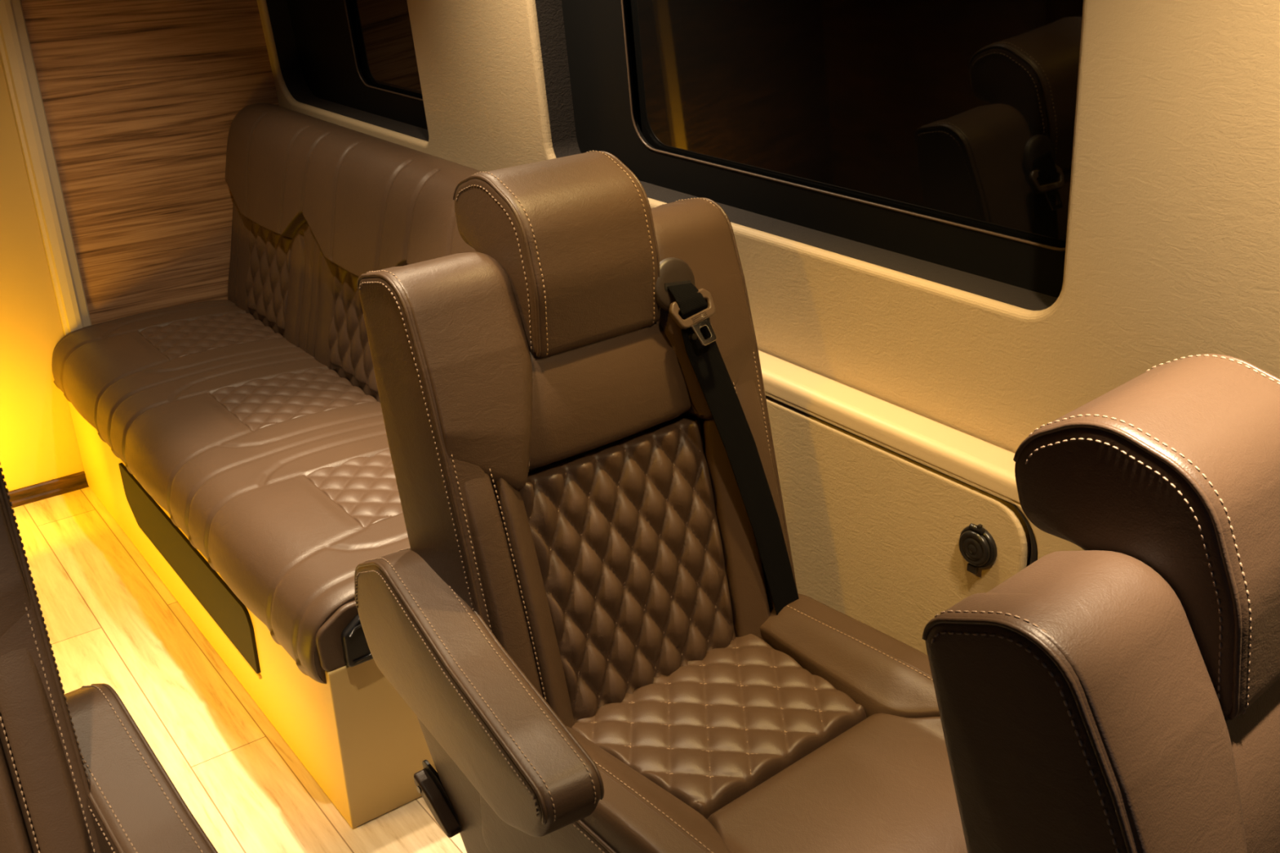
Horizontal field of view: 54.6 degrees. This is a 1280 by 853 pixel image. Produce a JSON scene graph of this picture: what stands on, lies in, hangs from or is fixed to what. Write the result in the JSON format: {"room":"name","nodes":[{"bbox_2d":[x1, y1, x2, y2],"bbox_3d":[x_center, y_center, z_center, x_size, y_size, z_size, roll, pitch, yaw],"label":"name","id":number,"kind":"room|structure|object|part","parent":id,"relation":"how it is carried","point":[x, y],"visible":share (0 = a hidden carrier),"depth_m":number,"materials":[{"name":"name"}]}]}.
{"room":"vehicle interior","nodes":[
{"label":"vehicle interior","id":0,"kind":"room"},
{"bbox_2d":[0,57,84,491],"bbox_3d":[-1.665,-0.668,2.950,0.340,1.880,0.024,-18,29,-32],"label":"wall","id":1,"kind":"structure","parent":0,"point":[38,442],"depth_m":3.20,"materials":[{"name":"yellow laminate"}]},
{"bbox_2d":[7,471,88,508],"bbox_3d":[-1.980,0.296,3.079,1.176,0.042,0.019,-18,29,-32],"label":"baseboard","id":2,"kind":"structure","parent":1,"relation":"attached to","point":[72,482],"depth_m":3.33,"materials":[{"name":"brown wood"}]},
{"bbox_2d":[20,0,279,324],"bbox_3d":[-1.231,-0.821,3.251,0.660,1.900,0.024,-18,29,-32],"label":"wall","id":3,"kind":"structure","parent":0,"point":[142,99],"depth_m":3.24,"materials":[{"name":"brown wood"}]},
{"bbox_2d":[0,0,91,335],"bbox_3d":[-1.496,-0.712,3.060,0.073,1.870,0.050,-18,29,-32],"label":"trim","id":4,"kind":"structure","parent":3,"relation":"attached to","point":[16,57],"depth_m":3.07,"materials":[{"name":"beige plastic"}]},
{"bbox_2d":[12,487,466,852],"bbox_3d":[-0.477,0.841,1.870,2.400,0.040,4.800,-18,29,-32],"label":"floor","id":5,"kind":"structure","parent":0,"point":[109,618],"depth_m":2.51,"materials":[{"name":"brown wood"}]},
{"bbox_2d":[0,462,217,852],"bbox_3d":[-0.633,0.560,1.046,0.636,1.154,0.843,-16,28,-29],"label":"chair","id":6,"kind":"object","parent":5,"relation":"on","point":[78,774],"visible":1,"depth_m":1.19,"materials":[{"name":"brown leather"}]},
{"bbox_3d":[-0.602,0.353,1.260,0.066,0.794,0.302,-16,24,-29],"label":"panel","id":7,"kind":"part","parent":6,"relation":"part of","materials":[{"name":"brown leather"}]},
{"bbox_3d":[-0.495,0.427,1.248,0.144,0.199,0.559,-16,28,-29],"label":"armrest","id":8,"kind":"part","parent":6,"relation":"part of","materials":[{"name":"brown leather"}]},
{"bbox_2d":[51,102,481,828],"bbox_3d":[-0.746,-0.099,2.762,0.780,0.956,1.759,-18,29,-32],"label":"bench","id":9,"kind":"object","parent":5,"relation":"on","point":[239,443],"visible":0.64,"depth_m":2.62,"materials":[{"name":"brown leather"}]},
{"bbox_2d":[118,462,260,673],"bbox_3d":[-0.977,0.280,2.647,0.008,0.141,0.838,-18,29,-32],"label":"vent grille","id":10,"kind":"object","parent":9,"relation":"attached to","point":[233,618],"depth_m":2.57,"materials":[{"name":"black"}]},
{"bbox_3d":[-0.423,0.322,2.055,0.241,0.112,0.014,-18,29,-32],"label":"panel","id":11,"kind":"part","parent":9,"relation":"part of","materials":[{"name":"brown leather"}]},
{"bbox_3d":[-0.552,-0.345,2.811,0.286,0.558,1.752,-18,29,-32],"label":"backrest","id":12,"kind":"part","parent":9,"relation":"part of","materials":[{"name":"brown leather"}]},
{"bbox_2d":[354,150,967,852],"bbox_3d":[0.062,0.305,1.556,0.640,1.167,0.830,-20,30,-35],"label":"chair","id":13,"kind":"object","parent":5,"relation":"on","point":[597,633],"visible":0.96,"depth_m":1.55,"materials":[{"name":"brown leather"}]},
{"bbox_3d":[-0.217,0.200,1.564,0.066,0.794,0.302,-20,30,-35],"label":"panel","id":14,"kind":"part","parent":13,"relation":"part of","materials":[{"name":"brown leather"}]},
{"bbox_3d":[-0.286,0.532,1.754,0.028,0.060,0.092,-20,30,-35],"label":"recline handle","id":15,"kind":"part","parent":13,"relation":"part of","materials":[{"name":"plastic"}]},
{"bbox_3d":[-0.215,0.306,1.498,0.082,0.199,0.557,-16,28,-29],"label":"armrest","id":16,"kind":"part","parent":13,"relation":"part of","materials":[{"name":"brown leather"}]},
{"bbox_3d":[-0.014,0.558,1.432,0.045,0.210,0.593,-20,30,-35],"label":"seat","id":17,"kind":"part","parent":13,"relation":"part of","materials":[{"name":"brown leather"}]},
{"bbox_3d":[-0.056,-0.053,1.622,0.324,0.164,0.072,-20,30,-35],"label":"shoulder panel","id":18,"kind":"part","parent":13,"relation":"part of","materials":[{"name":"brown leather"}]},
{"bbox_3d":[-0.009,0.200,1.683,0.326,0.350,0.122,-20,30,-35],"label":"quilted panel","id":19,"kind":"part","parent":13,"relation":"part of","materials":[{"name":"brown leather"}]},
{"bbox_3d":[0.085,-0.125,1.638,0.031,0.031,0.020,-20,30,-35],"label":"steel blade","id":20,"kind":"part","parent":13,"relation":"part of","materials":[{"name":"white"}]},
{"bbox_3d":[0.091,0.378,1.635,0.374,0.050,0.292,-20,30,-35],"label":"quilted seat panel","id":21,"kind":"part","parent":13,"relation":"part of","materials":[{"name":"brown leather"}]},
{"bbox_3d":[0.135,0.073,1.825,0.066,0.794,0.302,-20,30,-35],"label":"panel","id":22,"kind":"part","parent":13,"relation":"part of","materials":[{"name":"brown leather"}]},
{"bbox_3d":[0.268,0.469,1.439,0.427,0.093,0.263,-20,30,-35],"label":"thigh panel","id":23,"kind":"part","parent":13,"relation":"part of","materials":[{"name":"brown leather"}]},
{"bbox_2d":[921,353,1279,852],"bbox_3d":[0.640,0.607,0.893,0.636,1.129,0.903,-21,31,-37],"label":"chair","id":24,"kind":"object","parent":5,"relation":"on","point":[1120,693],"visible":1,"depth_m":0.86,"materials":[{"name":"brown leather"}]},
{"bbox_3d":[0.366,0.506,0.885,0.066,0.794,0.302,-21,22,-37],"label":"panel","id":25,"kind":"part","parent":24,"relation":"part of","materials":[{"name":"brown leather"}]},
{"bbox_3d":[0.499,0.245,0.973,0.324,0.164,0.072,-21,22,-37],"label":"shoulder panel","id":26,"kind":"part","parent":24,"relation":"part of","materials":[{"name":"brown leather"}]},
{"bbox_2d":[256,0,1279,453],"bbox_3d":[0.524,-0.090,1.552,0.165,1.905,5.120,-18,29,-32],"label":"wall","id":27,"kind":"structure","parent":0,"point":[1172,246],"depth_m":1.47,"materials":[{"name":"beige"}]},
{"bbox_2d":[266,0,428,141],"bbox_3d":[-0.708,-1.076,2.935,0.128,0.709,0.887,-18,29,-32],"label":"window","id":28,"kind":"structure","parent":27,"relation":"in","point":[353,59],"depth_m":3.08,"materials":[{"name":"black glass"}]},
{"bbox_3d":[-0.680,-1.085,2.953,0.059,0.708,0.887,-18,29,-32],"label":"pane","id":29,"kind":"part","parent":28,"relation":"part of","materials":[{"name":"black glass"}]},
{"bbox_2d":[535,0,1083,311],"bbox_3d":[0.184,-0.615,1.828,0.127,0.688,1.188,-18,29,-32],"label":"window","id":30,"kind":"structure","parent":27,"relation":"in","point":[932,140],"depth_m":1.80,"materials":[{"name":"black glass"}]},
{"bbox_3d":[0.212,-0.625,1.846,0.058,0.688,1.188,-18,29,-32],"label":"pane","id":31,"kind":"part","parent":30,"relation":"part of","materials":[{"name":"black glass"}]},
{"bbox_2d":[758,350,1084,654],"bbox_3d":[0.705,0.513,1.501,0.072,0.778,2.250,-18,29,-32],"label":"panel","id":32,"kind":"object","parent":27,"relation":"attached to","point":[879,495],"visible":0.35,"depth_m":1.78,"materials":[{"name":"beige plastic"}]},
{"bbox_3d":[0.266,0.301,2.003,0.018,0.698,0.800,-18,29,-32],"label":"panel","id":33,"kind":"part","parent":32,"relation":"part of","materials":[{"name":"beige plastic"}]},
{"bbox_2d":[959,523,997,574],"bbox_3d":[0.443,0.160,1.638,0.015,0.072,0.059,-18,29,-32],"label":"power socket","id":34,"kind":"object","parent":32,"relation":"attached to","point":[983,554],"visible":1,"depth_m":1.63,"materials":[{"name":"black plastic"}]}
]}

